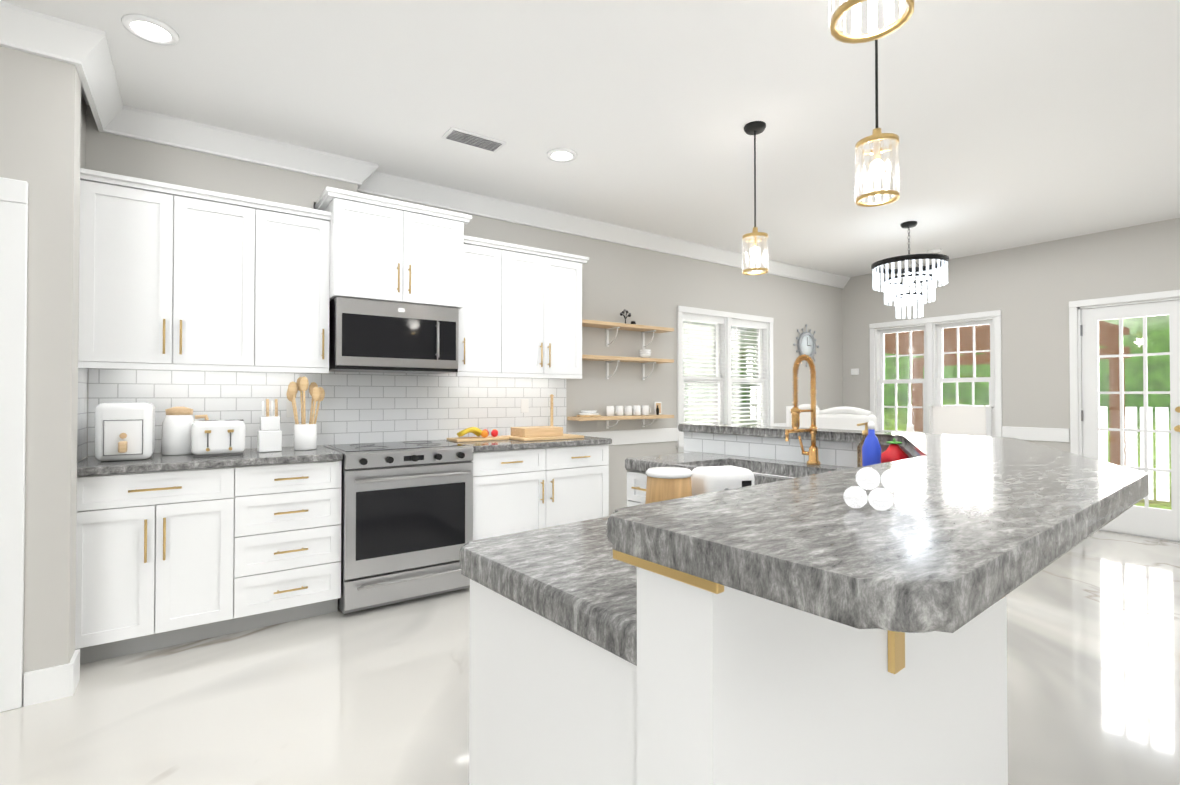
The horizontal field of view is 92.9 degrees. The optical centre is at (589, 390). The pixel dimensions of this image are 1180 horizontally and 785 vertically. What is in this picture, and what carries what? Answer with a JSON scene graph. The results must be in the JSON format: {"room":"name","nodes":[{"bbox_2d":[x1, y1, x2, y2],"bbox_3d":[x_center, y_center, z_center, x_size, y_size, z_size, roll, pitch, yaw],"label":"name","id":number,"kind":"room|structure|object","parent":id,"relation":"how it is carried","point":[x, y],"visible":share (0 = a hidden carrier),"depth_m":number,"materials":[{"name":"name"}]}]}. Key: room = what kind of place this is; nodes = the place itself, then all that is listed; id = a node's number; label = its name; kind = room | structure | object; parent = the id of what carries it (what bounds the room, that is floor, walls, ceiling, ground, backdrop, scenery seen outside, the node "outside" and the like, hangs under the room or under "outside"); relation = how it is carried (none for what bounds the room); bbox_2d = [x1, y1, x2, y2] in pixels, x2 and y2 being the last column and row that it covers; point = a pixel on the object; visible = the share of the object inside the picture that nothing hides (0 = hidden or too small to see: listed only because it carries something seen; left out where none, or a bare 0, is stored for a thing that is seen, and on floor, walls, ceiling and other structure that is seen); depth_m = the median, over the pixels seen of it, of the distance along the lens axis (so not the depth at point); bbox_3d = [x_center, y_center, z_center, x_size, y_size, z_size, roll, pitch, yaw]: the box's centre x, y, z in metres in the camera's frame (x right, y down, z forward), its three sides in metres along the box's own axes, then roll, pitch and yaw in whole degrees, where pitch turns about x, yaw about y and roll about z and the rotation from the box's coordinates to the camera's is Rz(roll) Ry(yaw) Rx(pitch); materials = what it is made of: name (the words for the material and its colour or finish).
{"room":"dining room and kitchen","nodes":[
{"label":"dining room and kitchen","id":0,"kind":"room"},
{"bbox_2d":[0,46,85,705],"bbox_3d":[-3.833,-0.125,1.227,4.020,2.740,0.150,0,-1,-35],"label":"wall","id":1,"kind":"structure","parent":0,"point":[42,128],"depth_m":2.29,"materials":[{"name":"grey paint"}]},
{"bbox_2d":[0,177,27,711],"bbox_3d":[-2.688,0.208,1.990,0.995,2.090,0.222,0,-1,-35],"label":"door frame","id":2,"kind":"structure","parent":1,"relation":"attached to","point":[13,257],"depth_m":2.21,"materials":[{"name":"white"}]},
{"bbox_2d":[24,649,79,706],"bbox_3d":[0.914,1.176,0.865,11.070,0.130,7.600,0,-1,-35],"label":"baseboard","id":3,"kind":"structure","parent":1,"relation":"attached to","point":[50,683],"depth_m":2.27,"materials":[{"name":"white wood"}]},
{"bbox_2d":[86,105,842,515],"bbox_3d":[0.334,-0.081,5.137,7.400,2.740,0.280,0,-1,-35],"label":"wall","id":4,"kind":"structure","parent":0,"point":[648,287],"depth_m":5.13,"materials":[{"name":"grey paint"}]},
{"bbox_2d":[78,172,270,371],"bbox_3d":[-2.256,-0.590,3.089,0.795,0.910,0.339,0,-1,-35],"label":"upper cabinet","id":5,"kind":"object","parent":4,"relation":"attached to","point":[169,277],"depth_m":2.93,"materials":[{"name":"white wood"}]},
{"bbox_2d":[267,204,330,371],"bbox_3d":[-1.843,-0.587,3.381,0.445,0.910,0.339,0,-1,-35],"label":"upper cabinet","id":6,"kind":"object","parent":4,"relation":"attached to","point":[300,306],"depth_m":3.28,"materials":[{"name":"white wood"}]},
{"bbox_2d":[319,188,466,311],"bbox_3d":[-1.302,-0.850,3.699,0.804,0.596,0.449,0,-1,-35],"label":"upper cabinet","id":7,"kind":"object","parent":4,"relation":"attached to","point":[385,251],"depth_m":3.49,"materials":[{"name":"white wood"}]},
{"bbox_2d":[331,300,462,375],"bbox_3d":[-1.309,-0.337,3.702,0.759,0.427,0.427,0,-1,-35],"label":"microwave","id":8,"kind":"object","parent":4,"relation":"attached to","point":[377,318],"depth_m":3.52,"materials":[{"name":"silver metal"}]},
{"bbox_2d":[0,1,849,288],"bbox_3d":[-1.005,-1.406,3.607,11.070,0.125,0.955,0,-1,-35],"label":"crown molding","id":9,"kind":"structure","parent":4,"relation":"attached to","point":[84,50],"depth_m":3.33,"materials":[{"name":"white wood"}]},
{"bbox_2d":[463,236,510,375],"bbox_3d":[-0.845,-0.579,4.087,0.392,0.910,0.339,0,-1,-35],"label":"upper cabinet","id":10,"kind":"object","parent":4,"relation":"attached to","point":[487,318],"depth_m":3.97,"materials":[{"name":"white wood"}]},
{"bbox_2d":[511,244,586,379],"bbox_3d":[-0.469,-0.576,4.353,0.761,0.910,0.339,0,-1,-35],"label":"upper cabinet","id":11,"kind":"object","parent":4,"relation":"attached to","point":[546,287],"depth_m":4.24,"materials":[{"name":"white wood"}]},
{"bbox_2d":[567,319,673,428],"bbox_3d":[0.293,-0.118,4.973,1.055,0.920,0.199,0,-1,-35],"label":"shelf unit","id":12,"kind":"object","parent":4,"relation":"attached to","point":[608,326],"visible":0.88,"depth_m":4.95,"materials":[{"name":"brown wood"}]},
{"bbox_2d":[577,402,661,416],"bbox_3d":[0.299,0.166,4.975,0.970,0.120,0.210,0,-1,-35],"label":"cups","id":13,"kind":"object","parent":12,"relation":"on","point":[640,410],"visible":1,"depth_m":4.97,"materials":[{"name":"white ceramic"}]},
{"bbox_2d":[620,309,635,323],"bbox_3d":[0.337,-0.648,5.010,0.175,0.138,0.063,0,-1,-35],"label":"trees","id":14,"kind":"object","parent":12,"relation":"on","point":[629,315],"visible":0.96,"depth_m":5.00,"materials":[{"name":"black metal"}]},
{"bbox_2d":[639,349,651,357],"bbox_3d":[0.503,-0.328,5.125,0.120,0.081,0.120,0,-1,-35],"label":"bowl","id":15,"kind":"object","parent":12,"relation":"on","point":[644,353],"visible":0.96,"depth_m":5.08,"materials":[{"name":"white ceramic"}]},
{"bbox_2d":[567,306,785,452],"bbox_3d":[1.492,-0.103,6.005,4.205,1.438,0.200,0,-1,-35],"label":"kitchen window","id":16,"kind":"structure","parent":4,"relation":"in","point":[724,367],"depth_m":5.89,"materials":[{"name":"white wood"}]},
{"bbox_2d":[793,324,818,366],"bbox_3d":[2.594,-0.534,6.709,0.514,0.514,0.030,0,-1,-35],"label":"wall clock","id":17,"kind":"object","parent":4,"relation":"attached to","point":[806,344],"visible":0.79,"depth_m":6.70,"materials":[{"name":"white metal"}]},
{"bbox_2d":[0,531,1179,784],"bbox_3d":[0.914,1.301,0.864,11.370,0.120,7.900,0,-1,-35],"label":"floor","id":18,"kind":"structure","parent":0,"point":[376,695],"depth_m":2.28,"materials":[{"name":"tile"}]},
{"bbox_2d":[75,468,238,664],"bbox_3d":[-2.241,0.826,2.912,0.632,0.875,0.619,0,-1,-35],"label":"base cabinet","id":19,"kind":"object","parent":18,"relation":"on","point":[157,553],"depth_m":2.67,"materials":[{"name":"white wood"}]},
{"bbox_2d":[77,444,342,475],"bbox_3d":[-2.025,0.370,3.054,1.141,0.039,0.644,0,-1,-35],"label":"countertop","id":20,"kind":"structure","parent":19,"relation":"on","point":[251,458],"depth_m":2.82,"materials":[{"name":"grey stone"}]},
{"bbox_2d":[94,402,154,461],"bbox_3d":[-2.339,0.205,2.825,0.220,0.285,0.340,0,-1,-35],"label":"air fryer","id":21,"kind":"object","parent":20,"relation":"on","point":[124,431],"visible":1,"depth_m":2.74,"materials":[{"name":"white plastic"}]},
{"bbox_2d":[161,407,208,454],"bbox_3d":[-2.231,0.221,3.098,0.221,0.260,0.160,0,-1,-35],"label":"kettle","id":22,"kind":"object","parent":20,"relation":"on","point":[176,430],"visible":0.9,"depth_m":3.02,"materials":[{"name":"white ceramic"}]},
{"bbox_2d":[191,419,245,456],"bbox_3d":[-2.014,0.257,3.040,0.240,0.186,0.245,0,-1,-35],"label":"toaster","id":23,"kind":"object","parent":20,"relation":"on","point":[210,438],"visible":1,"depth_m":2.96,"materials":[{"name":"white"}]},
{"bbox_2d":[257,399,281,451],"bbox_3d":[-1.851,0.202,3.239,0.115,0.301,0.110,0,-1,-35],"label":"knife block","id":24,"kind":"object","parent":20,"relation":"on","point":[269,435],"visible":1,"depth_m":3.20,"materials":[{"name":"white plastic"}]},
{"bbox_2d":[286,376,324,449],"bbox_3d":[-1.697,0.136,3.354,0.206,0.435,0.124,0,-1,-35],"label":"utensil crock","id":25,"kind":"object","parent":20,"relation":"on","point":[305,435],"visible":1,"depth_m":3.31,"materials":[{"name":"white ceramic"}]},
{"bbox_2d":[239,460,341,631],"bbox_3d":[-1.799,0.829,3.225,0.566,0.875,0.619,0,-1,-35],"label":"base cabinet","id":26,"kind":"object","parent":18,"relation":"on","point":[290,514],"depth_m":2.99,"materials":[{"name":"white wood"}]},
{"bbox_2d":[323,440,472,613],"bbox_3d":[-1.213,0.810,3.554,0.759,0.920,0.701,0,-1,-35],"label":"range oven","id":27,"kind":"object","parent":18,"relation":"on","point":[406,520],"visible":0.9,"depth_m":3.29,"materials":[{"name":"silver metal"}]},
{"bbox_2d":[471,444,608,540],"bbox_3d":[-0.488,0.840,4.152,1.107,0.875,0.619,0,-1,-35],"label":"base cabinet","id":28,"kind":"object","parent":18,"relation":"on","point":[527,489],"depth_m":3.87,"materials":[{"name":"white wood"}]},
{"bbox_2d":[440,432,611,451],"bbox_3d":[-0.475,0.383,4.151,1.123,0.039,0.644,0,-1,-35],"label":"countertop","id":29,"kind":"structure","parent":28,"relation":"on","point":[509,445],"depth_m":3.88,"materials":[{"name":"grey stone"}]},
{"bbox_2d":[447,427,508,441],"bbox_3d":[-0.812,0.312,4.068,0.400,0.099,0.206,0,-1,-35],"label":"fruit tray","id":30,"kind":"object","parent":29,"relation":"on","point":[482,434],"visible":1,"depth_m":4.01,"materials":[{"name":"brown wood"}]},
{"bbox_2d":[503,426,583,440],"bbox_3d":[-0.357,0.321,4.239,0.520,0.085,0.360,0,-1,-35],"label":"cutting boards","id":31,"kind":"object","parent":29,"relation":"on","point":[534,433],"visible":0.94,"depth_m":4.13,"materials":[{"name":"brown wood"}]},
{"bbox_2d":[550,394,553,425],"bbox_3d":[-0.311,0.200,4.573,0.120,0.335,0.117,0,-1,-35],"label":"pole","id":32,"kind":"object","parent":29,"relation":"on","point":[551,411],"visible":0.54,"depth_m":4.56,"materials":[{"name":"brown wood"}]},
{"bbox_2d":[462,527,1007,784],"bbox_3d":[0.473,0.740,1.963,2.091,1.026,2.095,0,-1,-35],"label":"kitchen island","id":33,"kind":"object","parent":18,"relation":"on","point":[714,688],"depth_m":0.88,"materials":[{"name":"white wood"}]},
{"bbox_2d":[548,423,1148,662],"bbox_3d":[0.498,0.205,1.962,2.162,0.044,2.198,0,-1,-35],"label":"island countertop","id":34,"kind":"structure","parent":33,"relation":"on","point":[993,513],"depth_m":0.76,"materials":[{"name":"grey stone"}]},
{"bbox_2d":[645,467,692,503],"bbox_3d":[0.181,0.255,1.282,0.108,0.150,0.108,0,-1,-35],"label":"canister","id":35,"kind":"object","parent":34,"relation":"on","point":[666,483],"visible":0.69,"depth_m":1.24,"materials":[{"name":"brown wood"}]},
{"bbox_2d":[691,465,754,495],"bbox_3d":[0.308,0.256,1.306,0.130,0.150,0.104,0,-1,-19],"label":"gadget","id":36,"kind":"object","parent":34,"relation":"on","point":[708,479],"visible":0.42,"depth_m":1.27,"materials":[{"name":"white plastic"}]},
{"bbox_2d":[785,354,819,464],"bbox_3d":[0.964,0.090,2.570,0.210,0.509,0.095,0,-1,-35],"label":"faucet","id":37,"kind":"object","parent":34,"relation":"on","point":[796,411],"visible":1,"depth_m":2.58,"materials":[{"name":"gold metal"}]},
{"bbox_2d":[857,422,867,466],"bbox_3d":[1.174,0.240,2.389,0.087,0.205,0.072,0,-1,-35],"label":"soap dispenser","id":38,"kind":"object","parent":34,"relation":"on","point":[864,434],"visible":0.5,"depth_m":2.40,"materials":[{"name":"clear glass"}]},
{"bbox_2d":[862,422,880,465],"bbox_3d":[1.119,0.234,2.229,0.070,0.215,0.068,0,-1,-35],"label":"dish soap bottle","id":39,"kind":"object","parent":34,"relation":"on","point":[871,450],"visible":0.83,"depth_m":2.21,"materials":[{"name":"blue plastic"}]},
{"bbox_2d":[843,467,919,512],"bbox_3d":[0.407,0.139,0.786,0.096,0.060,0.031,0,-1,29],"label":"glass ornament","id":40,"kind":"object","parent":34,"relation":"on","point":[890,476],"visible":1,"depth_m":0.78,"materials":[{"name":"white glass"}]},
{"bbox_2d":[881,438,909,462],"bbox_3d":[1.230,0.268,2.267,0.120,0.146,0.118,0,-1,-35],"label":"jar","id":41,"kind":"object","parent":34,"relation":"on","point":[893,451],"visible":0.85,"depth_m":2.24,"materials":[{"name":"red"}]},
{"bbox_2d":[786,404,820,427],"bbox_3d":[2.309,0.715,5.521,0.540,1.155,0.490,0,-1,-35],"label":"dining chair","id":42,"kind":"object","parent":18,"relation":"on","point":[805,419],"visible":0.12,"depth_m":5.61,"materials":[{"name":"white fabric"}]},
{"bbox_2d":[816,406,876,430],"bbox_3d":[2.116,0.703,4.392,0.490,1.155,0.470,0,-1,-35],"label":"dining chair","id":43,"kind":"object","parent":18,"relation":"on","point":[846,418],"visible":0.27,"depth_m":4.25,"materials":[{"name":"white fabric"}]},
{"bbox_2d":[929,404,994,436],"bbox_3d":[3.441,0.713,5.329,0.555,1.155,0.540,0,-1,-35],"label":"dining chair","id":44,"kind":"object","parent":18,"relation":"on","point":[961,419],"visible":0.29,"depth_m":5.40,"materials":[{"name":"white fabric"}]},
{"bbox_3d":[2.777,0.908,4.858,1.220,0.755,1.220,0,-1,-35],"label":"dining table","id":45,"kind":"object","parent":18,"relation":"on","visible":0},
{"bbox_2d":[905,424,915,432],"bbox_3d":[2.777,0.414,4.863,0.120,0.230,0.120,0,-1,-35],"label":"vase","id":46,"kind":"object","parent":45,"relation":"on","point":[910,429],"visible":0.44,"depth_m":4.84,"materials":[{"name":"white ceramic"}]},
{"bbox_2d":[0,0,1179,276],"bbox_3d":[0.914,-1.559,0.896,11.370,0.120,7.900,0,-1,-35],"label":"ceiling","id":47,"kind":"structure","parent":0,"point":[1018,122],"depth_m":2.88,"materials":[{"name":"white paint"}]},
{"bbox_2d":[121,14,179,45],"bbox_3d":[-1.804,-1.477,2.304,0.190,0.012,0.190,0,-1,-35],"label":"recessed light","id":48,"kind":"object","parent":47,"relation":"in","point":[150,29],"visible":0.98,"depth_m":2.30,"materials":[{"name":"white plastic"}]},
{"bbox_2d":[442,127,505,152],"bbox_3d":[-0.680,-1.466,3.295,0.340,0.012,0.150,0,-1,-35],"label":"ceiling vent","id":49,"kind":"object","parent":47,"relation":"in","point":[471,139],"visible":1,"depth_m":3.28,"materials":[{"name":"white metal"}]},
{"bbox_2d":[547,148,576,161],"bbox_3d":[-0.175,-1.464,3.499,0.190,0.012,0.190,0,-1,-35],"label":"recessed light","id":50,"kind":"object","parent":47,"relation":"in","point":[562,155],"visible":0.98,"depth_m":3.49,"materials":[{"name":"white plastic"}]},
{"bbox_2d":[742,121,767,274],"bbox_3d":[0.919,-1.064,3.124,0.139,0.820,0.141,0,-1,-35],"label":"pendant light","id":51,"kind":"object","parent":47,"relation":"hanging from","point":[754,128],"visible":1,"depth_m":3.10,"materials":[{"name":"clear glass"}]},
{"bbox_2d":[829,0,913,43],"bbox_3d":[0.514,-1.087,1.031,0.139,0.820,0.141,0,-1,-35],"label":"pendant light","id":52,"kind":"object","parent":47,"relation":"hanging from","point":[838,9],"visible":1,"depth_m":1.07,"materials":[{"name":"clear glass"}]},
{"bbox_2d":[855,0,899,206],"bbox_3d":[1.010,-1.077,1.975,0.139,0.820,0.141,0,-1,-35],"label":"pendant light","id":53,"kind":"object","parent":47,"relation":"hanging from","point":[877,168],"visible":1,"depth_m":1.95,"materials":[{"name":"clear glass"}]},
{"bbox_2d":[871,221,948,318],"bbox_3d":[2.777,-1.044,4.880,0.590,0.820,0.590,0,-1,-35],"label":"chandelier","id":54,"kind":"object","parent":47,"relation":"hanging from","point":[908,278],"visible":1,"depth_m":4.81,"materials":[{"name":"clear glass"}]},
{"bbox_2d":[928,248,941,253],"bbox_3d":[3.546,-1.427,5.771,0.124,0.034,0.124,0,-1,-35],"label":"smoke detector","id":55,"kind":"object","parent":47,"relation":"attached to","point":[934,251],"visible":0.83,"depth_m":5.73,"materials":[{"name":"white plastic"}]},
{"bbox_2d":[842,218,1179,451],"bbox_3d":[5.494,-0.093,4.120,0.150,2.740,7.900,0,-1,-35],"label":"wall","id":56,"kind":"structure","parent":0,"point":[1030,292],"depth_m":5.55,"materials":[{"name":"grey paint"}]},
{"bbox_2d":[851,368,858,374],"bbox_3d":[3.325,-0.230,7.035,0.024,0.080,0.100,0,-1,-35],"label":"thermostat","id":57,"kind":"object","parent":56,"relation":"attached to","point":[854,371],"visible":0.98,"depth_m":7.02,"materials":[{"name":"white plastic"}]},
{"bbox_2d":[869,310,1069,441],"bbox_3d":[4.033,-0.101,6.141,0.200,1.438,1.934,0,-1,-35],"label":"dining room window","id":58,"kind":"structure","parent":56,"relation":"in","point":[933,380],"depth_m":6.30,"materials":[{"name":"white wood"}]},
{"bbox_2d":[1069,290,1179,542],"bbox_3d":[4.834,0.222,4.985,0.224,2.130,0.860,0,-1,-35],"label":"glass door","id":59,"kind":"structure","parent":56,"relation":"attached to","point":[1085,318],"depth_m":5.00,"materials":[{"name":"white"}]},
{"label":"outside","id":60,"kind":"structure","parent":0,"visible":0},
{"bbox_2d":[884,315,1171,509],"bbox_3d":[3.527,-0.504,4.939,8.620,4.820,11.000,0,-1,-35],"label":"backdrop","id":61,"kind":"structure","parent":60,"point":[1105,424],"depth_m":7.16,"materials":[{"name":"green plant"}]}
]}

